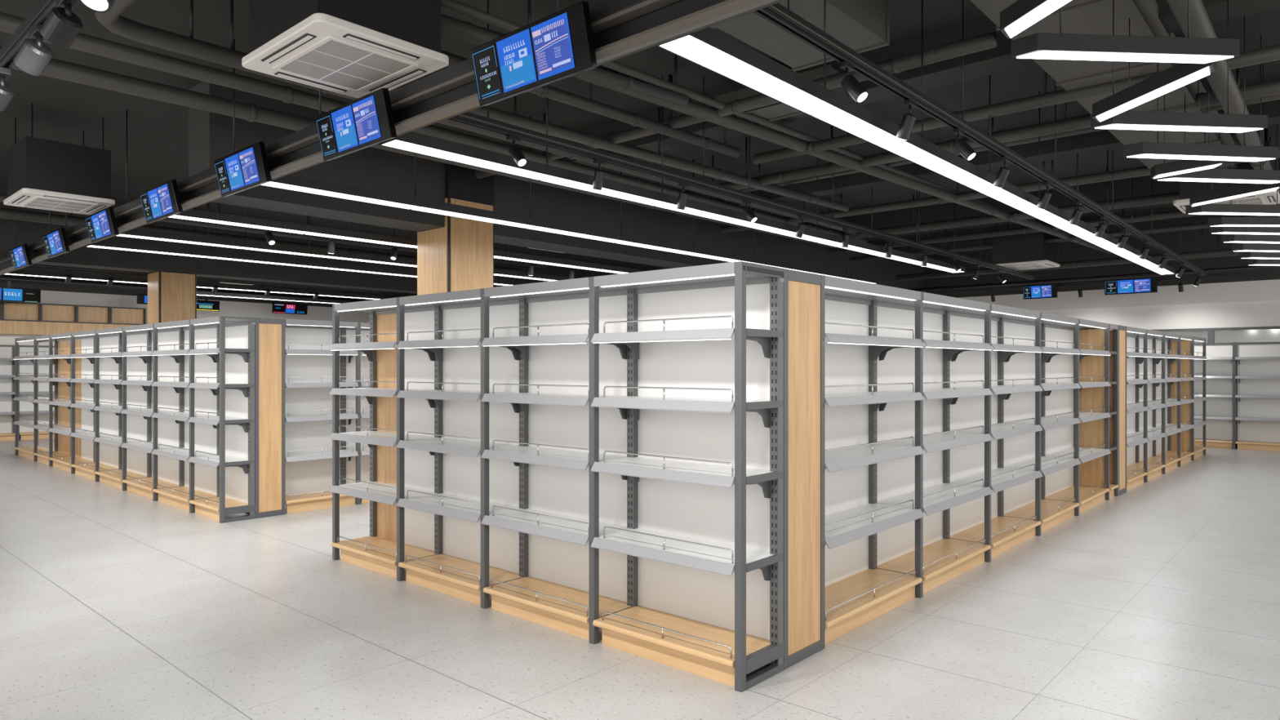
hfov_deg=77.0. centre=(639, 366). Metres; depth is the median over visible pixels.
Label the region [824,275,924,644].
bay
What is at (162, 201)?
display screen
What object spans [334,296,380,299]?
diffuser
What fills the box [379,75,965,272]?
linear light
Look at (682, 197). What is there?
track spotlight
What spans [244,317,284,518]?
end panel
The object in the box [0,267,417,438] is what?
wall
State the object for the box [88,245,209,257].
diffuser
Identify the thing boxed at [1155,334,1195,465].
bay
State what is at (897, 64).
ceiling pipe
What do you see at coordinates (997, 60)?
ceiling beam
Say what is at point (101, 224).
display screen
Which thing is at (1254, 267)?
rail
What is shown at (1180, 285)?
track spotlight
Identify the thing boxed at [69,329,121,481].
bay
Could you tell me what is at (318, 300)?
diffuser
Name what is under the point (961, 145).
track spotlight
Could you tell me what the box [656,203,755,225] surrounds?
diffuser
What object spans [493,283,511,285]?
diffuser
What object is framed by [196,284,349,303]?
linear light
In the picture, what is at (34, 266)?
track
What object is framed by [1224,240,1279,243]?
diffuser
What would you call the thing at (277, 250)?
diffuser
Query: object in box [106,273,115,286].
track spotlight
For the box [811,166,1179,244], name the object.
ceiling pipe
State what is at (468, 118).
track
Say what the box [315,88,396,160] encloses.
display screen
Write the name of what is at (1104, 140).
ceiling beam
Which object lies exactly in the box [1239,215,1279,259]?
light
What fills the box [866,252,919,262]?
diffuser
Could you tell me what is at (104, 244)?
linear light
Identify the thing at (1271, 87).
ceiling pipe
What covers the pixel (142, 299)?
wall screen
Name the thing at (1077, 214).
track spotlight
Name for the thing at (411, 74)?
air vent
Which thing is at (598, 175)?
track spotlight
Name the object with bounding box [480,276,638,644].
bay
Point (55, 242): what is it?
display screen
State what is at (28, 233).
ceiling beam
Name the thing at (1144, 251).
track spotlight
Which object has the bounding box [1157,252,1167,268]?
track spotlight
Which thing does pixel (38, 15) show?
track
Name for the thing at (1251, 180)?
diffuser
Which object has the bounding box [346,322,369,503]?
bay
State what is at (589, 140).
ceiling pipe
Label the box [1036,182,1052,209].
track spotlight
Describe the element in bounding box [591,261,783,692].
bay
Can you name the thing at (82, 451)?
bay
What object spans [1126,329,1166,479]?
bay
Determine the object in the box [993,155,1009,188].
track spotlight
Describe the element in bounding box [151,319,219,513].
bay
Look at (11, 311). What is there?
upper cabinet
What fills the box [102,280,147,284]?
diffuser
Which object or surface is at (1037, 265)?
grille
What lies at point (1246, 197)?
air vent
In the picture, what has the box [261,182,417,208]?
diffuser
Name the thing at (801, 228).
track spotlight
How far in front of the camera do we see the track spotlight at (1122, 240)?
9.27 m
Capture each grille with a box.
[20,195,97,213]
[272,35,418,92]
[1005,263,1049,270]
[1188,195,1266,204]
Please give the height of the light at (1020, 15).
1.150 m
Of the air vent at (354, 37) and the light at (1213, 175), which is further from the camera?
the light at (1213, 175)
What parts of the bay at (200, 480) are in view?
guard rail, guard rail, guard rail, guard rail, guard rail, shelf, shelf, post, shelf, panel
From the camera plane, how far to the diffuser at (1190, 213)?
7.57 m
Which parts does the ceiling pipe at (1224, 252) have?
hanger rod, hanger rod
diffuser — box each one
[5,273,101,280]
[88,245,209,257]
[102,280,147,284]
[116,234,245,248]
[169,214,309,234]
[196,286,264,292]
[196,294,257,298]
[207,256,308,266]
[244,247,349,259]
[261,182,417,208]
[261,298,322,302]
[265,291,333,296]
[305,232,417,247]
[308,266,393,275]
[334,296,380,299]
[347,258,417,266]
[382,139,551,179]
[392,274,417,277]
[411,206,533,227]
[414,247,507,258]
[493,273,511,276]
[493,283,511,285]
[504,257,581,267]
[506,275,557,280]
[525,226,625,242]
[541,176,666,205]
[577,266,627,273]
[616,241,697,254]
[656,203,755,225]
[660,35,836,114]
[689,253,755,263]
[742,223,822,240]
[806,271,848,279]
[812,239,877,253]
[813,108,933,159]
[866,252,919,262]
[911,155,999,191]
[911,262,955,271]
[979,188,1048,214]
[1016,50,1233,63]
[1030,212,1084,231]
[1069,230,1115,246]
[1094,124,1262,133]
[1096,66,1209,121]
[1100,244,1137,257]
[1125,256,1157,266]
[1126,154,1275,161]
[1145,266,1173,274]
[1153,163,1221,178]
[1157,177,1279,183]
[1189,212,1279,215]
[1191,186,1279,206]
[1210,224,1279,226]
[1213,231,1279,235]
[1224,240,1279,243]
[1233,249,1279,252]
[1241,257,1279,259]
[1249,264,1279,266]
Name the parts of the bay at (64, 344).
post, shelf, shelf, timber panel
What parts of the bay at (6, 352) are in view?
rail, panel, post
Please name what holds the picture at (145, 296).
attached to the wall screen at (142, 299)
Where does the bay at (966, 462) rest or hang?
on the floor
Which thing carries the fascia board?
attached to the wall at (50, 294)
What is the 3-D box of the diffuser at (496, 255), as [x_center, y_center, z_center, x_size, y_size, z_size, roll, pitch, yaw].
[-2.226,-1.446,10.188,0.172,0.007,1.322,0,0,42]
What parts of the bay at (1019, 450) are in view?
panel, shelf, shelf, shelf, guard rail, guard rail, guard rail, guard rail, guard rail, post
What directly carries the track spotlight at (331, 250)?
hanging from the track at (639, 270)
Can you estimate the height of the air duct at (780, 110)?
0.412 m
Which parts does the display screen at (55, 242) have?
dark panel, blue panel, violet panel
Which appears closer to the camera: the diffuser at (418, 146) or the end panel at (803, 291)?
the end panel at (803, 291)
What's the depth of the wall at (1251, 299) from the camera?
15.90 m
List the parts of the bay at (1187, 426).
panel, shelf, shelf, panel, post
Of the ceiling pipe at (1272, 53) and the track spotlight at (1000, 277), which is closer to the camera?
the ceiling pipe at (1272, 53)
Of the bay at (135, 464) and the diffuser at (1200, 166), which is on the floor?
the bay at (135, 464)
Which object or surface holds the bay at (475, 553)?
on the floor
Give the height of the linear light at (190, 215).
1.150 m
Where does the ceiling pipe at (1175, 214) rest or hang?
hanging from the ceiling
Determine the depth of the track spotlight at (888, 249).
10.07 m
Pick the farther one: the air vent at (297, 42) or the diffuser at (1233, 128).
the diffuser at (1233, 128)
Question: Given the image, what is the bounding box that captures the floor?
[0,438,1279,719]
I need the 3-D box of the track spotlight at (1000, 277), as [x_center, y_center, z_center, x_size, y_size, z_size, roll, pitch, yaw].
[5.934,-1.484,13.213,0.142,0.215,0.100,0,0,42]
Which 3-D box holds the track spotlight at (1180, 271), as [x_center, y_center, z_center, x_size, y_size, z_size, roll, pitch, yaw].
[8.268,-1.479,12.322,0.124,0.224,0.102,0,0,42]
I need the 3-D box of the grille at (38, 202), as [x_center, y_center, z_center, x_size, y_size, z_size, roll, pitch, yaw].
[-6.042,-1.686,8.375,0.660,0.010,0.524,0,0,42]
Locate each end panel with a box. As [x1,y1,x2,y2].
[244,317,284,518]
[783,268,824,670]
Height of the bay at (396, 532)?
2.000 m
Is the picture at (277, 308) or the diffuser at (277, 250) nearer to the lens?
the diffuser at (277, 250)
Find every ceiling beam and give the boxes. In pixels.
[0,187,619,293]
[188,80,924,292]
[506,0,1279,182]
[673,99,1279,217]
[787,157,1279,241]
[864,207,1274,256]
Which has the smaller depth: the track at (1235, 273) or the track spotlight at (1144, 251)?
the track spotlight at (1144, 251)
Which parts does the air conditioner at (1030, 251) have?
panel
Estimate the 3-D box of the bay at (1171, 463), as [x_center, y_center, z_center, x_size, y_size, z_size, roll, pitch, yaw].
[7.675,0.509,11.892,0.396,2.000,1.128,0,0,43]
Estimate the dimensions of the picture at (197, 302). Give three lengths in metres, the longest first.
0.520 x 0.175 x 0.001 m
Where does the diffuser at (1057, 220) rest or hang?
attached to the linear light at (708, 48)
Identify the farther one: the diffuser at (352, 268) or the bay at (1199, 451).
the bay at (1199, 451)
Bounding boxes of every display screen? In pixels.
[9,243,31,270]
[42,227,70,257]
[84,206,119,243]
[139,179,182,223]
[213,142,271,196]
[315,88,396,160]
[470,1,597,106]
[1022,282,1057,299]
[1104,275,1157,294]
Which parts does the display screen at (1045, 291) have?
dark panel, blue panel, violet panel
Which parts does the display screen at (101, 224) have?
dark panel, blue panel, violet panel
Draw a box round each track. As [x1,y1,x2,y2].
[0,0,56,68]
[25,263,385,293]
[192,203,648,271]
[447,0,1034,279]
[752,0,1206,275]
[925,233,1242,294]
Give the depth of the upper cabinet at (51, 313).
17.25 m
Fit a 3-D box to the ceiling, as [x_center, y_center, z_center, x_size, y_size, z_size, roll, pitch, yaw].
[-1.090,-2.666,10.762,26.700,0.150,23.400,0,0,42]
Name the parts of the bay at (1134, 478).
shelf, shelf, post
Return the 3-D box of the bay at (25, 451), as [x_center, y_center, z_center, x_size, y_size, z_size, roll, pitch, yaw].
[-10.102,0.509,13.449,1.400,2.000,0.351,0,0,42]
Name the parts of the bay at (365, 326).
shelf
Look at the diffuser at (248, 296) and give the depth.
16.61 m
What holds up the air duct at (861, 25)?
hanging from the ceiling
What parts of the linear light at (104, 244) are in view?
hanger rod, hanger rod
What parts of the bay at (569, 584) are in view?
guard rail, guard rail, guard rail, guard rail, guard rail, shelf, shelf, shelf, panel, post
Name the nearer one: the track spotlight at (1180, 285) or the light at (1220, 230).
the light at (1220, 230)
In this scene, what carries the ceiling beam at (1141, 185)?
attached to the ceiling
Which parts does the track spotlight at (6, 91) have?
stem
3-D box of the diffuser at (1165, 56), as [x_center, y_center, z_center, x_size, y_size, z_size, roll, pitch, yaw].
[2.261,-1.444,3.753,1.002,0.006,0.083,0,0,-4]
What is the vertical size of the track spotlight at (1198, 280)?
0.224 m
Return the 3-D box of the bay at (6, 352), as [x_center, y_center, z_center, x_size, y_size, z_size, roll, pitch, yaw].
[-13.439,0.524,16.173,0.416,1.970,1.500,0,0,42]
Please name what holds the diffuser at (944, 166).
attached to the linear light at (708, 48)
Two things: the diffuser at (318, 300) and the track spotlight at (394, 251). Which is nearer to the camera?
the track spotlight at (394, 251)
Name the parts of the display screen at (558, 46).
dark panel, blue panel, violet panel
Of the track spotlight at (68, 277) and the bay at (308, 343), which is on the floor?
the bay at (308, 343)
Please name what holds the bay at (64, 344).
on the floor
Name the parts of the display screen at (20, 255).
dark panel, blue panel, violet panel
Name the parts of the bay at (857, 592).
shelf, panel, shelf, guard rail, guard rail, guard rail, guard rail, shelf, guard rail, shelf, post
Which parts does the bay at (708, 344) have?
guard rail, guard rail, guard rail, guard rail, guard rail, shelf, shelf, shelf, panel, shelf, post, rail, rail, rail, rail, rail, rail, rail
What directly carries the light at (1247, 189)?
hanging from the ceiling
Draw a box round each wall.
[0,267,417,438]
[924,230,1279,447]
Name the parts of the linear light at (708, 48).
hanger rod, hanger rod, hanger rod, hanger rod, hanger rod, hanger rod, hanger rod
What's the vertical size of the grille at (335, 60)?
0.010 m
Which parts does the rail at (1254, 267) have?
rail, hanger rod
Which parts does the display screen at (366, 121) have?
dark panel, blue panel, violet panel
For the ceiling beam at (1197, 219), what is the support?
attached to the ceiling
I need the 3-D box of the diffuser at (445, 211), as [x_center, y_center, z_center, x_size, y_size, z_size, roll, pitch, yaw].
[-1.585,-1.446,7.803,0.172,0.007,1.322,0,0,42]
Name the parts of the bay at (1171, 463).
panel, shelf, shelf, post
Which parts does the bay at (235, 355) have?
guard rail, guard rail, guard rail, guard rail, guard rail, shelf, shelf, shelf, post, panel, rail, rail, rail, rail, rail, rail, rail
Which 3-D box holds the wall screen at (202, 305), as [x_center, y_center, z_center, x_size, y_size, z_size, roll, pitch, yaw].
[-9.990,-1.494,18.555,0.078,0.404,0.550,0,0,42]
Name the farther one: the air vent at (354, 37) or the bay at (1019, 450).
the bay at (1019, 450)
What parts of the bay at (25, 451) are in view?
post, post, shelf, shelf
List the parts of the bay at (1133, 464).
panel, shelf, shelf, post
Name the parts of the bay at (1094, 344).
panel, shelf, shelf, shelf, panel, guard rail, guard rail, guard rail, guard rail, guard rail, post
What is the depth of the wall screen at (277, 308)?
19.97 m
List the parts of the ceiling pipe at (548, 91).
hanger rod, hanger rod, hanger rod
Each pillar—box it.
[147,271,196,324]
[417,163,493,295]
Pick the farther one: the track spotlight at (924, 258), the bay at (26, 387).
the bay at (26, 387)
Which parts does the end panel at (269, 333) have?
timber panel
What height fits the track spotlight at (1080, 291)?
0.226 m
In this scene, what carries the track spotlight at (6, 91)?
hanging from the track at (38, 15)
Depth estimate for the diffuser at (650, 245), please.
9.78 m
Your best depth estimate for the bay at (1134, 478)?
10.40 m
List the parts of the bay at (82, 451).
shelf, post, shelf, timber panel, panel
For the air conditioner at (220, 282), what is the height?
0.760 m
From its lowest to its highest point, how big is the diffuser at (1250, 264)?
0.006 m
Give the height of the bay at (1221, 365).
1.970 m
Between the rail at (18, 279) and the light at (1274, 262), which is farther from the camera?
the rail at (18, 279)
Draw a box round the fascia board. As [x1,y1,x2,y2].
[0,320,135,335]
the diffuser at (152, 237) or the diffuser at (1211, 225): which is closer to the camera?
the diffuser at (1211, 225)
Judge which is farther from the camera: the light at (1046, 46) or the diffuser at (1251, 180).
the diffuser at (1251, 180)
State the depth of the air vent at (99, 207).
8.60 m
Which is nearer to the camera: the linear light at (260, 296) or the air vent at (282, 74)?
the air vent at (282, 74)
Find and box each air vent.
[11,195,30,204]
[24,206,72,213]
[43,195,94,203]
[85,204,106,213]
[260,33,316,63]
[274,71,346,93]
[342,33,419,60]
[368,68,426,92]
[1003,263,1035,266]
[1179,205,1186,211]
[1233,195,1254,199]
[1266,195,1275,202]
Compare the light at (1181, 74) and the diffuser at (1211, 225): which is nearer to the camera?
the light at (1181, 74)
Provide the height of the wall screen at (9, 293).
0.404 m
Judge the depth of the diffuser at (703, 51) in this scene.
3.95 m
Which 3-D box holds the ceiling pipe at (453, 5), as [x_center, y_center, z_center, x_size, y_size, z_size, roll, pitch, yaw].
[3.048,-2.364,9.140,0.068,0.454,13.511,0,0,44]
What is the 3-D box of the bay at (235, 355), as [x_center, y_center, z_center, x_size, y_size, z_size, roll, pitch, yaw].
[-4.243,0.509,8.150,0.800,2.000,0.351,0,0,42]
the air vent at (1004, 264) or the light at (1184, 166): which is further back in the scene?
the air vent at (1004, 264)
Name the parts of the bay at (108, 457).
shelf, post, shelf, panel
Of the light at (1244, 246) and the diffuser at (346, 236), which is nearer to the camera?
the diffuser at (346, 236)
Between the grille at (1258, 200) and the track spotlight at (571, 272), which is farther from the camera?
the track spotlight at (571, 272)
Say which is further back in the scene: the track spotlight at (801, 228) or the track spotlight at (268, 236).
the track spotlight at (268, 236)
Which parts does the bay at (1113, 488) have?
shelf, shelf, shelf, post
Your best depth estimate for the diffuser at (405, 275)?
12.69 m
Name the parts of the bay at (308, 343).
guard rail, guard rail, panel, shelf, shelf, guard rail, guard rail, guard rail, post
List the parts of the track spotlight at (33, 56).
stem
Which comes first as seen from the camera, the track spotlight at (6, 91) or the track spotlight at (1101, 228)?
the track spotlight at (6, 91)
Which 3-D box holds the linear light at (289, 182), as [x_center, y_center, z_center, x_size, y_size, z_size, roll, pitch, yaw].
[0.540,-2.016,10.136,0.192,1.150,10.361,0,0,42]
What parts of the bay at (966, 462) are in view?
panel, shelf, shelf, shelf, guard rail, guard rail, guard rail, guard rail, guard rail, post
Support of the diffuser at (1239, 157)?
attached to the light at (1244, 153)
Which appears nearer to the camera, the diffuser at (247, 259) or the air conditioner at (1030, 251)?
the diffuser at (247, 259)
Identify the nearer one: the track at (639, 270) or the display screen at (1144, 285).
the track at (639, 270)
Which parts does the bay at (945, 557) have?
panel, shelf, shelf, shelf, guard rail, guard rail, guard rail, guard rail, guard rail, post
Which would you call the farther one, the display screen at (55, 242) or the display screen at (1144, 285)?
the display screen at (1144, 285)
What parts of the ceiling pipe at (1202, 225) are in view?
hanger rod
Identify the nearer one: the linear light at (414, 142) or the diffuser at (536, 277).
the linear light at (414, 142)
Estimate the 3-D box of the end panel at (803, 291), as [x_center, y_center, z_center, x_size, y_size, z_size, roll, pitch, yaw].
[0.717,0.509,4.284,0.370,2.000,0.411,0,0,42]
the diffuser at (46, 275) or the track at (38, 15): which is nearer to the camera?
the track at (38, 15)
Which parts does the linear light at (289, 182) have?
hanger rod, hanger rod, hanger rod, hanger rod, hanger rod, hanger rod, hanger rod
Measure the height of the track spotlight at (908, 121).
0.224 m
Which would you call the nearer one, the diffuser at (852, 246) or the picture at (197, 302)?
the diffuser at (852, 246)
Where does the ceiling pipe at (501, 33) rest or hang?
hanging from the ceiling
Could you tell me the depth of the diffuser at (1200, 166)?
5.92 m
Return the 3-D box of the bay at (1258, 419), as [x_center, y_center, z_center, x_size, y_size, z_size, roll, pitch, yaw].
[11.541,0.524,14.466,1.330,1.970,0.416,0,0,42]
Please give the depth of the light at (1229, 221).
8.19 m
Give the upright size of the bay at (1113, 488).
2.000 m
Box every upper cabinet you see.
[0,301,2,319]
[1,301,40,321]
[40,303,76,323]
[76,305,110,324]
[110,306,146,324]
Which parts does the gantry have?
hanger rod, hanger rod, hanger rod, hanger rod, hanger rod, hanger rod, hanger rod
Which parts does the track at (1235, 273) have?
rail, hanger rod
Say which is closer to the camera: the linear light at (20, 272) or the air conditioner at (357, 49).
the air conditioner at (357, 49)
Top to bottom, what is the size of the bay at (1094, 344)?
2.000 m
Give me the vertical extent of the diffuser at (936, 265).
0.007 m
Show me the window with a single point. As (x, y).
(1255, 334)
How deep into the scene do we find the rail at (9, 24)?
6.18 m
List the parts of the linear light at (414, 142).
hanger rod, hanger rod, hanger rod, hanger rod, hanger rod, hanger rod, hanger rod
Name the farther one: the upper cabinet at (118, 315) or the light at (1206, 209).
the upper cabinet at (118, 315)
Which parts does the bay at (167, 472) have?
guard rail, guard rail, guard rail, guard rail, guard rail, shelf, shelf, post, shelf, panel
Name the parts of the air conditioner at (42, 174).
hanger rod, hanger rod, panel, hanger rod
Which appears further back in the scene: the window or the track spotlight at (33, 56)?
the window
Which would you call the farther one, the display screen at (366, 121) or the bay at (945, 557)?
the bay at (945, 557)
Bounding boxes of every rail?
[0,12,866,242]
[0,272,376,302]
[440,0,1111,253]
[907,233,1279,291]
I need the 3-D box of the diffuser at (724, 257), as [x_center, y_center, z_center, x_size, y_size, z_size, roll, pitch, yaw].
[1.143,-1.446,10.797,0.172,0.007,1.322,0,0,42]
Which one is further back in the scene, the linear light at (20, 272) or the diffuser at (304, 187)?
the linear light at (20, 272)
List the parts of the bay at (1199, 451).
post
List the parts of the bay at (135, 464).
guard rail, guard rail, guard rail, shelf, post, shelf, panel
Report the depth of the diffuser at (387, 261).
11.16 m
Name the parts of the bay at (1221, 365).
rail, shelf, post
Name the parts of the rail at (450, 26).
hanger rod, hanger rod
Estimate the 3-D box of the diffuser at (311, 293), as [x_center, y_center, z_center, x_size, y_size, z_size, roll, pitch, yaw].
[-6.700,-1.446,15.920,0.172,0.007,1.322,0,0,42]
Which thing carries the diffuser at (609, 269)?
attached to the linear light at (190, 215)
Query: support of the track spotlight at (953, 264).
hanging from the track at (468, 118)
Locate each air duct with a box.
[710,0,889,71]
[715,57,850,124]
[969,0,1236,169]
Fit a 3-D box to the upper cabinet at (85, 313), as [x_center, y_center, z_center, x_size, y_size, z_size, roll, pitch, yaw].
[-12.094,-1.149,17.764,0.320,0.385,0.626,0,0,42]
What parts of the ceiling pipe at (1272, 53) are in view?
hanger rod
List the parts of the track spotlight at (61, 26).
stem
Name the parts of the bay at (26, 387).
rail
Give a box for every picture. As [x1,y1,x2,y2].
[0,288,35,302]
[144,295,147,302]
[196,302,218,311]
[273,303,304,313]
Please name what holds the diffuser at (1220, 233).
attached to the light at (1220, 230)
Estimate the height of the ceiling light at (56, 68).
0.554 m
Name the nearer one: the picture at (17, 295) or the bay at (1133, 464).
the bay at (1133, 464)
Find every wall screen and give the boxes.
[0,280,40,302]
[136,289,147,304]
[196,295,219,311]
[271,301,307,314]
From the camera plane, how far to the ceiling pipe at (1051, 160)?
9.61 m
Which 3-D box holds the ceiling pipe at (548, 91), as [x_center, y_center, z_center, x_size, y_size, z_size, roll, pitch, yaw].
[-0.389,-2.316,6.445,0.103,0.551,3.901,0,0,43]
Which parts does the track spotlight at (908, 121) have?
stem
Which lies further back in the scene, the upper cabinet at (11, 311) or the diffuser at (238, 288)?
the upper cabinet at (11, 311)
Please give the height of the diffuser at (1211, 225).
0.006 m
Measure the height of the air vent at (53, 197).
0.004 m
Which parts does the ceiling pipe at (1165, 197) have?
hanger rod, hanger rod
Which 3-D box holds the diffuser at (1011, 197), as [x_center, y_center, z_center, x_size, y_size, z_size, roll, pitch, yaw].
[3.302,-1.446,7.061,0.172,0.007,1.322,0,0,42]
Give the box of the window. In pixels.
[1152,326,1279,344]
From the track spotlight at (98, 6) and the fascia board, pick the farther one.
the fascia board
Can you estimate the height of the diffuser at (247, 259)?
0.007 m
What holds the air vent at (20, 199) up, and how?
attached to the air conditioner at (42, 174)
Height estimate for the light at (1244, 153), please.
1.150 m
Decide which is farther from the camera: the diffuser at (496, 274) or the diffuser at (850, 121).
the diffuser at (496, 274)
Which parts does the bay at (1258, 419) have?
rail, shelf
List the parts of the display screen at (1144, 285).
dark panel, blue panel, violet panel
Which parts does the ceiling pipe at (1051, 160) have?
hanger rod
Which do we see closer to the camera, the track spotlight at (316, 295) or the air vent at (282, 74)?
the air vent at (282, 74)
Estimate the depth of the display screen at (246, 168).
5.89 m
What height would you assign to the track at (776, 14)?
1.000 m
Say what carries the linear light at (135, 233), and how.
hanging from the ceiling
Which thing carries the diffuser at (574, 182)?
attached to the linear light at (414, 142)
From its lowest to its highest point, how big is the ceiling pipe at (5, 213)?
0.627 m
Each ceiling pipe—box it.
[0,193,546,267]
[0,207,519,271]
[94,0,858,234]
[388,84,848,211]
[440,0,1039,222]
[440,49,740,157]
[464,21,676,84]
[475,31,997,178]
[580,1,688,106]
[644,93,1279,208]
[717,79,1279,190]
[720,146,1279,233]
[736,160,1247,231]
[752,44,1279,164]
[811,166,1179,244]
[828,209,1203,253]
[848,208,1278,262]
[895,233,1244,280]
[1166,0,1279,217]
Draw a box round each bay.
[0,344,19,440]
[13,336,57,461]
[19,345,54,439]
[32,334,71,466]
[47,332,94,473]
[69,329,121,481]
[93,326,151,490]
[120,323,184,501]
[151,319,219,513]
[187,315,255,523]
[284,319,360,513]
[328,297,442,581]
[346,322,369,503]
[396,288,528,608]
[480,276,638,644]
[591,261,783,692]
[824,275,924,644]
[876,292,992,593]
[950,303,1043,558]
[1004,311,1080,533]
[1044,318,1111,513]
[1079,324,1118,497]
[1126,326,1149,489]
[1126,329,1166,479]
[1139,332,1182,471]
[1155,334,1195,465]
[1170,336,1207,458]
[1194,342,1237,448]
[1235,342,1279,451]
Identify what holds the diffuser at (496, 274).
attached to the linear light at (135, 233)
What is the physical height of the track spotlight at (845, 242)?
0.228 m
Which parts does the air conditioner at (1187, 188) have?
panel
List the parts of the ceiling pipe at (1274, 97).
hanger rod, hanger rod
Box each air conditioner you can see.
[3,102,115,214]
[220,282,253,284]
[241,0,448,98]
[992,221,1059,270]
[1173,128,1279,213]
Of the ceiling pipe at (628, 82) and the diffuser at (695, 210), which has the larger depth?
the diffuser at (695, 210)
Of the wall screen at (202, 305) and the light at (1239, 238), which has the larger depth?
the wall screen at (202, 305)
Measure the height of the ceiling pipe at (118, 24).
0.508 m
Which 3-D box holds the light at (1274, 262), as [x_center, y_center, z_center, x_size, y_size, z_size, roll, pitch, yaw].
[9.153,-2.016,11.428,1.087,1.150,0.095,0,0,-6]
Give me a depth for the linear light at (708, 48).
4.79 m
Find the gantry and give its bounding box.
[0,0,785,275]
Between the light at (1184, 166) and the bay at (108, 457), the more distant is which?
the bay at (108, 457)
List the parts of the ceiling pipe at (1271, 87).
hanger rod, hanger rod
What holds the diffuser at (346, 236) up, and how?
attached to the linear light at (190, 215)
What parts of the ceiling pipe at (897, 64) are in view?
hanger rod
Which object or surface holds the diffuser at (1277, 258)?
attached to the light at (1246, 255)
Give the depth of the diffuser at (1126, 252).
10.08 m
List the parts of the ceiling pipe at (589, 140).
hanger rod, hanger rod, hanger rod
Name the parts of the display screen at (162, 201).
dark panel, blue panel, violet panel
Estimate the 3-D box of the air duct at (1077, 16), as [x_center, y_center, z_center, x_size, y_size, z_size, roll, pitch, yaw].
[3.808,-2.345,6.247,0.724,0.492,6.600,0,0,42]
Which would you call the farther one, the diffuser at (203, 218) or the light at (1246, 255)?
the light at (1246, 255)
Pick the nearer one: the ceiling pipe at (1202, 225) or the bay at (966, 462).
the bay at (966, 462)
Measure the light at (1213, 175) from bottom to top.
1.150 m
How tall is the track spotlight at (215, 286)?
0.207 m
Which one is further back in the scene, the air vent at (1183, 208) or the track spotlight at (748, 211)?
the air vent at (1183, 208)
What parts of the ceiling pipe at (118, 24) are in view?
hanger rod, hanger rod, hanger rod, hanger rod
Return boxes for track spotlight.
[0,66,14,111]
[13,23,53,75]
[39,0,83,48]
[65,270,73,284]
[79,0,115,13]
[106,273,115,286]
[212,281,219,293]
[264,230,275,244]
[264,285,271,297]
[313,288,319,299]
[327,237,335,253]
[390,245,398,260]
[506,134,526,166]
[528,262,533,275]
[568,267,574,279]
[592,159,605,190]
[676,182,688,209]
[742,200,757,222]
[795,215,806,237]
[839,60,868,102]
[841,227,849,248]
[884,239,892,257]
[896,98,916,140]
[920,249,927,266]
[950,257,960,271]
[953,128,976,160]
[973,264,980,279]
[990,290,995,302]
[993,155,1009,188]
[996,270,1006,283]
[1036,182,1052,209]
[1068,200,1083,225]
[1076,285,1083,297]
[1093,215,1106,237]
[1115,228,1128,248]
[1137,240,1149,259]
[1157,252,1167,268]
[1175,262,1184,277]
[1177,279,1183,292]
[1193,272,1201,286]
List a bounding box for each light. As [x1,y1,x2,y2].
[0,46,837,248]
[5,269,382,299]
[85,202,533,285]
[115,207,576,280]
[168,208,638,273]
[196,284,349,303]
[260,80,877,284]
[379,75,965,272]
[657,0,1174,275]
[1000,0,1071,39]
[1010,0,1239,63]
[1090,0,1267,133]
[1092,0,1216,122]
[1123,15,1279,161]
[1150,82,1225,178]
[1154,35,1279,183]
[1186,124,1279,215]
[1189,62,1279,206]
[1208,164,1279,226]
[1208,226,1279,235]
[1221,215,1279,243]
[1231,243,1279,252]
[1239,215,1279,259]
[1246,215,1279,266]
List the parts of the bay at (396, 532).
post, guard rail, guard rail, guard rail, guard rail, guard rail, timber panel, shelf, shelf, shelf, post, panel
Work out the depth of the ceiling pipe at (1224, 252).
14.68 m
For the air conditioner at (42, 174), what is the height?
0.910 m
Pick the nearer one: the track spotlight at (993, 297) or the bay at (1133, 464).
the bay at (1133, 464)
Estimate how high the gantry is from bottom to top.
1.205 m
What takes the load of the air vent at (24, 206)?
attached to the air conditioner at (42, 174)
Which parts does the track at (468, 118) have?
hanger rod, hanger rod, rail, hanger rod, hanger rod, hanger rod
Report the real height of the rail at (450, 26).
0.543 m
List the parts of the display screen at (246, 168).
dark panel, blue panel, violet panel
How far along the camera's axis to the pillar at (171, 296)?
13.38 m
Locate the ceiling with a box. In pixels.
[0,0,1279,271]
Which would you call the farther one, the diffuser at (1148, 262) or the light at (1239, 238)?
the diffuser at (1148, 262)
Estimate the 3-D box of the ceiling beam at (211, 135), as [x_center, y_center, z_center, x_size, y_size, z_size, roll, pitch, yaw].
[1.270,-2.081,13.280,0.500,1.019,15.900,0,0,42]
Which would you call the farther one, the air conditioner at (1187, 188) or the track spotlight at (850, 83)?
the air conditioner at (1187, 188)
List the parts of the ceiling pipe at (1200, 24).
hanger rod, hanger rod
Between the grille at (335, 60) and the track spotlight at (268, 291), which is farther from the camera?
the track spotlight at (268, 291)
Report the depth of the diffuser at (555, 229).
8.77 m
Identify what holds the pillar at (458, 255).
on the floor
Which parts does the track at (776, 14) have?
hanger rod, hanger rod, hanger rod, hanger rod, hanger rod, hanger rod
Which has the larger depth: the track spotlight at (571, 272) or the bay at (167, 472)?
the track spotlight at (571, 272)
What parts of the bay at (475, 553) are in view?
guard rail, guard rail, guard rail, guard rail, guard rail, shelf, shelf, shelf, panel, post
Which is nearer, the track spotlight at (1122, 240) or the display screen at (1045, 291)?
the track spotlight at (1122, 240)
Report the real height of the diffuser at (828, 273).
0.007 m
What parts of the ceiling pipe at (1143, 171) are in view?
hanger rod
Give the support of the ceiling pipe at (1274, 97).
hanging from the ceiling

